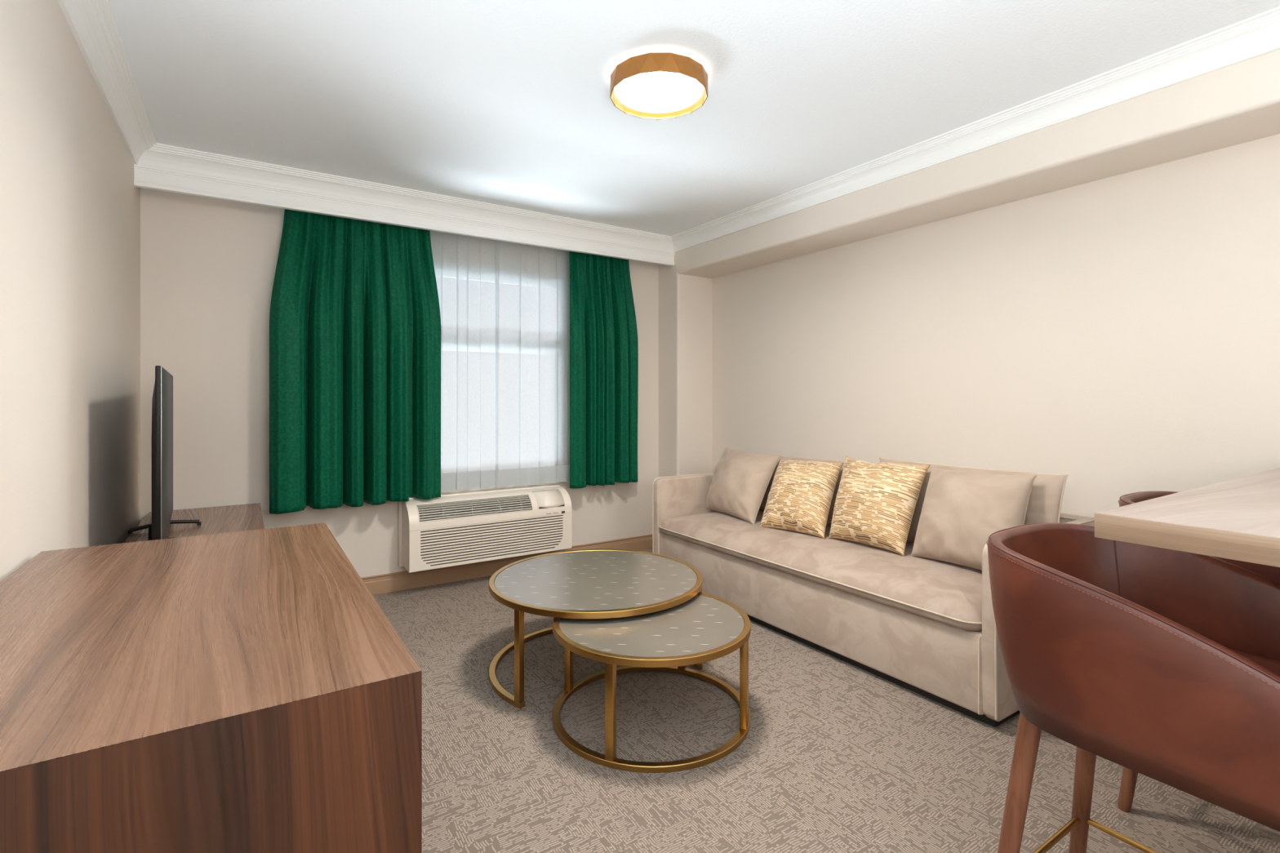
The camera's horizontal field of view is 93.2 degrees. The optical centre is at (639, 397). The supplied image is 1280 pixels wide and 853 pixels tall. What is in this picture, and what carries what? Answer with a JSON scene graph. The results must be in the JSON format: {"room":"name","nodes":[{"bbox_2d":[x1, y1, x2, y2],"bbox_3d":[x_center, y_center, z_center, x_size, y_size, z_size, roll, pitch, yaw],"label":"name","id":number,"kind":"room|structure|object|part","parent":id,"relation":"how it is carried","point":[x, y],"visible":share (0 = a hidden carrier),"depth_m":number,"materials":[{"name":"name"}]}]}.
{"room":"hotel room","nodes":[
{"label":"hotel room","id":0,"kind":"room"},
{"bbox_2d":[0,0,140,582],"bbox_3d":[-0.322,-0.010,-0.479,0.150,2.520,8.752,0,0,-33],"label":"wall","id":1,"kind":"structure","parent":0,"point":[70,200],"depth_m":1.80,"materials":[{"name":"beige paint"}]},
{"bbox_2d":[57,0,156,164],"bbox_3d":[-0.164,-1.220,-0.496,0.096,0.100,8.550,0,0,-33],"label":"trim","id":2,"kind":"structure","parent":1,"relation":"attached to","point":[92,24],"depth_m":2.24,"materials":[{"name":"white paint"}]},
{"bbox_2d":[140,187,658,577],"bbox_3d":[-1.116,-0.010,4.263,4.022,2.520,0.050,0,0,-33],"label":"wall","id":3,"kind":"structure","parent":0,"point":[208,265],"depth_m":3.45,"materials":[{"name":"beige paint"}]},
{"bbox_2d":[269,208,440,514],"bbox_3d":[-1.703,-0.260,3.698,0.961,1.820,0.202,0,0,-33],"label":"velvet curtain","id":4,"kind":"object","parent":3,"relation":"hanging from","point":[355,317],"visible":0.96,"depth_m":3.64,"materials":[{"name":"green fabric"}]},
{"bbox_2d":[133,142,675,266],"bbox_3d":[-1.114,-1.169,3.934,3.364,0.202,0.122,0,0,-33],"label":"trim","id":5,"kind":"structure","parent":3,"relation":"attached to","point":[162,167],"depth_m":3.63,"materials":[{"name":"white paint"}]},
{"bbox_2d":[397,484,572,573],"bbox_3d":[-1.029,0.870,4.139,1.137,0.440,0.255,0,0,-33],"label":"air conditioner","id":6,"kind":"object","parent":3,"relation":"attached to","point":[462,528],"visible":0.98,"depth_m":4.02,"materials":[{"name":"plastic"}]},
{"bbox_2d":[416,493,533,522],"bbox_3d":[-1.091,0.742,4.027,0.768,0.132,0.124,0,0,-33],"label":"grille","id":7,"kind":"object","parent":6,"relation":"attached to","point":[500,509],"depth_m":4.02,"materials":[{"name":"plastic"}]},
{"bbox_2d":[408,512,572,572],"bbox_3d":[-0.958,0.950,4.045,1.117,0.256,0.006,0,0,-33],"label":"grille","id":8,"kind":"object","parent":6,"relation":"attached to","point":[431,547],"depth_m":4.01,"materials":[{"name":"plastic"}]},
{"bbox_2d":[433,260,565,493],"bbox_3d":[-1.143,-0.140,4.220,1.435,1.565,0.028,0,0,-33],"label":"window","id":9,"kind":"structure","parent":3,"relation":"in","point":[507,278],"depth_m":4.41,"materials":[{"name":"white plastic"}]},
{"bbox_3d":[-1.145,-0.382,4.222,1.315,0.114,0.014,0,0,-33],"label":"meeting rail","id":10,"kind":"part","parent":9,"relation":"part of","materials":[{"name":"white plastic"}]},
{"bbox_3d":[-1.147,0.098,4.227,1.288,0.895,0.004,0,0,-33],"label":"sash","id":11,"kind":"part","parent":9,"relation":"part of","materials":[{"name":"white plastic"}]},
{"bbox_3d":[-1.143,0.629,4.219,1.435,0.028,0.026,0,0,-33],"label":"sill","id":12,"kind":"part","parent":9,"relation":"part of","materials":[{"name":"white"}]},
{"bbox_2d":[430,231,569,492],"bbox_3d":[-0.968,-0.268,4.273,1.066,1.804,0.032,0,0,-33],"label":"sheer curtain","id":13,"kind":"object","parent":3,"relation":"hanging from","point":[464,481],"visible":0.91,"depth_m":4.26,"materials":[{"name":"white fabric"}]},
{"bbox_2d":[360,533,652,595],"bbox_3d":[-1.248,1.191,4.137,3.364,0.118,0.016,0,0,-33],"label":"baseboard","id":14,"kind":"structure","parent":3,"relation":"attached to","point":[402,580],"depth_m":4.14,"materials":[{"name":"brown wood"}]},
{"bbox_2d":[569,251,638,488],"bbox_3d":[-0.274,-0.254,4.626,0.610,1.832,0.162,0,0,-36],"label":"velvet curtain","id":15,"kind":"object","parent":3,"relation":"hanging from","point":[604,342],"visible":0.92,"depth_m":4.59,"materials":[{"name":"green fabric"}]},
{"bbox_2d":[107,0,1279,235],"bbox_3d":[1.283,-1.320,0.603,4.122,0.100,9.202,0,0,-33],"label":"ceiling","id":16,"kind":"structure","parent":0,"point":[507,103],"depth_m":2.41,"materials":[{"name":"white paint"}]},
{"bbox_2d":[609,52,707,119],"bbox_3d":[0.075,-1.228,2.387,0.386,0.083,0.386,0,0,-33],"label":"ceiling lamp","id":17,"kind":"object","parent":16,"relation":"attached to","point":[651,85],"visible":1,"depth_m":2.33,"materials":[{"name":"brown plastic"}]},
{"bbox_2d":[614,71,703,113],"bbox_3d":[0.075,-1.228,2.387,0.352,0.054,0.352,0,0,-33],"label":"diffuser","id":18,"kind":"object","parent":17,"relation":"attached to","point":[635,91],"depth_m":2.38,"materials":[{"name":"white plastic"}]},
{"bbox_2d":[671,6,1279,252],"bbox_3d":[2.569,-1.220,1.296,0.096,0.100,8.550,0,0,-33],"label":"trim","id":19,"kind":"structure","parent":16,"relation":"attached to","point":[1257,35],"depth_m":2.61,"materials":[{"name":"white paint"}]},
{"bbox_2d":[372,549,1279,852],"bbox_3d":[1.283,1.290,0.603,4.122,0.080,9.202,0,0,-33],"label":"floor","id":20,"kind":"structure","parent":0,"point":[836,755],"depth_m":2.05,"materials":[{"name":"carpet"}]},
{"bbox_2d":[124,502,264,542],"bbox_3d":[-1.876,0.929,2.556,0.502,0.642,1.932,0,0,-33],"label":"media console","id":21,"kind":"object","parent":20,"relation":"on","point":[240,517],"visible":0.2,"depth_m":2.99,"materials":[{"name":"brown wood"}]},
{"bbox_2d":[127,365,201,540],"bbox_3d":[-2.068,0.246,2.626,0.285,0.724,1.140,0,0,-33],"label":"television","id":22,"kind":"object","parent":21,"relation":"on","point":[162,395],"visible":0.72,"depth_m":2.25,"materials":[{"name":"black plastic"}]},
{"bbox_3d":[-2.062,0.233,2.629,0.016,0.698,1.141,0,0,-36],"label":"frame","id":23,"kind":"part","parent":22,"relation":"part of","materials":[{"name":"black plastic"}]},
{"bbox_3d":[-2.055,0.233,2.635,0.003,0.696,1.139,0,0,-36],"label":"bezel trim","id":24,"kind":"part","parent":22,"relation":"part of","materials":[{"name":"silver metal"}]},
{"bbox_2d":[0,523,422,852],"bbox_3d":[-0.940,0.825,1.233,0.658,0.850,1.258,0,0,-33],"label":"dresser","id":25,"kind":"object","parent":20,"relation":"on","point":[246,691],"visible":1,"depth_m":0.85,"materials":[{"name":"brown wood"}]},
{"bbox_3d":[-0.601,0.825,0.716,0.658,0.850,0.022,0,0,-33],"label":"panel","id":26,"kind":"part","parent":25,"relation":"part of","materials":[{"name":"brown wood"}]},
{"bbox_2d":[488,549,702,709],"bbox_3d":[-0.202,1.040,2.833,0.982,0.420,0.982,0,0,-33],"label":"table","id":27,"kind":"object","parent":20,"relation":"on","point":[584,584],"visible":0.79,"depth_m":2.67,"materials":[{"name":"gold metal"}]},
{"bbox_3d":[-0.490,1.042,2.454,0.031,0.372,0.027,0,0,37],"label":"leg","id":28,"kind":"part","parent":27,"relation":"part of","materials":[{"name":"gold metal"}]},
{"bbox_2d":[552,591,751,773],"bbox_3d":[0.045,1.061,2.403,0.776,0.378,0.776,0,0,-33],"label":"table","id":29,"kind":"object","parent":20,"relation":"on","point":[704,628],"visible":0.84,"depth_m":2.22,"materials":[{"name":"gold metal"}]},
{"bbox_3d":[-0.299,1.063,2.547,0.027,0.330,0.031,0,0,23],"label":"leg","id":30,"kind":"part","parent":29,"relation":"part of","materials":[{"name":"gold metal"}]},
{"bbox_3d":[-0.099,1.063,2.059,0.031,0.330,0.027,0,0,23],"label":"leg","id":31,"kind":"part","parent":29,"relation":"part of","materials":[{"name":"gold metal"}]},
{"bbox_3d":[0.189,1.063,2.747,0.031,0.330,0.027,0,0,23],"label":"leg","id":32,"kind":"part","parent":29,"relation":"part of","materials":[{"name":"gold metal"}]},
{"bbox_3d":[0.389,1.063,2.259,0.027,0.330,0.031,0,0,23],"label":"leg","id":33,"kind":"part","parent":29,"relation":"part of","materials":[{"name":"gold metal"}]},
{"bbox_2d":[652,472,1094,727],"bbox_3d":[1.077,0.897,3.429,0.941,0.706,2.253,0,0,-33],"label":"sofa","id":34,"kind":"object","parent":20,"relation":"on","point":[926,627],"visible":0.63,"depth_m":2.82,"materials":[{"name":"fabric"}]},
{"bbox_3d":[0.484,0.881,4.351,0.911,0.666,0.058,0,0,-33],"label":"arm","id":35,"kind":"part","parent":34,"relation":"part of","materials":[{"name":"fabric"}]},
{"bbox_2d":[706,447,782,524],"bbox_3d":[0.662,0.571,4.051,0.334,0.426,0.623,0,0,-33],"label":"throw pillow","id":36,"kind":"object","parent":34,"relation":"on","point":[740,480],"visible":1,"depth_m":3.93,"materials":[{"name":"fabric"}]},
{"bbox_2d":[760,459,844,538],"bbox_3d":[0.942,0.582,3.622,0.357,0.402,0.578,0,0,-33],"label":"throw pillow","id":37,"kind":"object","parent":34,"relation":"on","point":[800,495],"visible":1,"depth_m":3.51,"materials":[{"name":"fabric"}]},
{"bbox_2d":[755,452,872,525],"bbox_3d":[1.028,0.576,3.914,0.154,0.412,1.053,0,0,-33],"label":"cushion","id":38,"kind":"object","parent":34,"relation":"on","point":[763,504],"visible":0.08,"depth_m":3.82,"materials":[{"name":"fabric"}]},
{"bbox_2d":[660,510,982,631],"bbox_3d":[1.034,0.836,3.401,0.828,0.122,2.126,0,0,-33],"label":"seat cushion","id":39,"kind":"object","parent":34,"relation":"on","point":[948,595],"depth_m":2.92,"materials":[{"name":"fabric"}]},
{"bbox_2d":[828,456,930,556],"bbox_3d":[1.230,0.559,3.234,0.301,0.437,0.533,0,0,-33],"label":"throw pillow","id":40,"kind":"object","parent":34,"relation":"on","point":[875,503],"visible":1,"depth_m":3.12,"materials":[{"name":"fabric"}]},
{"bbox_3d":[1.428,0.881,3.659,0.100,0.666,2.174,0,0,-33],"label":"backrest","id":41,"kind":"part","parent":34,"relation":"part of","materials":[{"name":"fabric"}]},
{"bbox_2d":[910,466,1036,570],"bbox_3d":[1.524,0.561,2.811,0.272,0.433,0.523,0,0,-33],"label":"throw pillow","id":42,"kind":"object","parent":34,"relation":"on","point":[961,509],"visible":0.79,"depth_m":2.74,"materials":[{"name":"fabric"}]},
{"bbox_2d":[879,457,1067,543],"bbox_3d":[1.588,0.559,3.056,0.152,0.446,0.984,0,0,-33],"label":"cushion","id":43,"kind":"object","parent":34,"relation":"on","point":[1046,497],"visible":0.23,"depth_m":2.73,"materials":[{"name":"fabric"}]},
{"bbox_3d":[1.686,0.881,2.518,0.911,0.666,0.058,0,0,-33],"label":"arm","id":44,"kind":"part","parent":34,"relation":"part of","materials":[{"name":"fabric"}]},
{"bbox_2d":[986,523,1279,852],"bbox_3d":[1.066,0.784,1.225,0.549,0.937,0.605,0,0,-33],"label":"bar stool","id":45,"kind":"object","parent":20,"relation":"on","point":[1162,665],"visible":0.89,"depth_m":1.14,"materials":[{"name":"brown leather"}]},
{"bbox_3d":[0.803,0.941,1.304,0.129,0.622,0.043,0,0,15],"label":"leg","id":46,"kind":"part","parent":45,"relation":"part of","materials":[{"name":"brown wood"}]},
{"bbox_3d":[1.098,0.941,1.498,0.043,0.622,0.129,0,0,8],"label":"leg","id":47,"kind":"part","parent":45,"relation":"part of","materials":[{"name":"brown wood"}]},
{"bbox_3d":[1.094,0.578,1.183,0.460,0.090,0.477,0,0,-33],"label":"seat","id":48,"kind":"part","parent":45,"relation":"part of","materials":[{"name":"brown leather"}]},
{"bbox_2d":[1094,467,1279,567],"bbox_3d":[1.930,0.730,1.218,1.962,1.040,1.020,0,0,-33],"label":"countertop","id":49,"kind":"structure","parent":20,"relation":"on","point":[1238,519],"depth_m":1.07,"materials":[{"name":"brown wood"}]},
{"bbox_2d":[1117,491,1279,813],"bbox_3d":[1.782,0.784,1.751,0.549,0.937,0.605,0,0,-33],"label":"bar stool","id":50,"kind":"object","parent":20,"relation":"on","point":[1129,778],"visible":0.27,"depth_m":1.82,"materials":[{"name":"brown leather"}]},
{"bbox_3d":[1.519,0.941,1.829,0.129,0.622,0.043,0,0,15],"label":"leg","id":51,"kind":"part","parent":50,"relation":"part of","materials":[{"name":"brown wood"}]},
{"bbox_2d":[711,133,1279,517],"bbox_3d":[2.916,-0.010,1.644,0.150,2.520,8.752,0,0,-33],"label":"wall","id":52,"kind":"structure","parent":0,"point":[1118,335],"depth_m":2.95,"materials":[{"name":"beige paint"}]},
{"bbox_2d":[658,48,1279,477],"bbox_3d":[2.704,-0.010,1.505,0.358,2.520,8.752,0,0,-33],"label":"soffit","id":53,"kind":"object","parent":52,"relation":"attached to","point":[1239,103],"depth_m":3.05,"materials":[{"name":"beige paint"}]}
]}

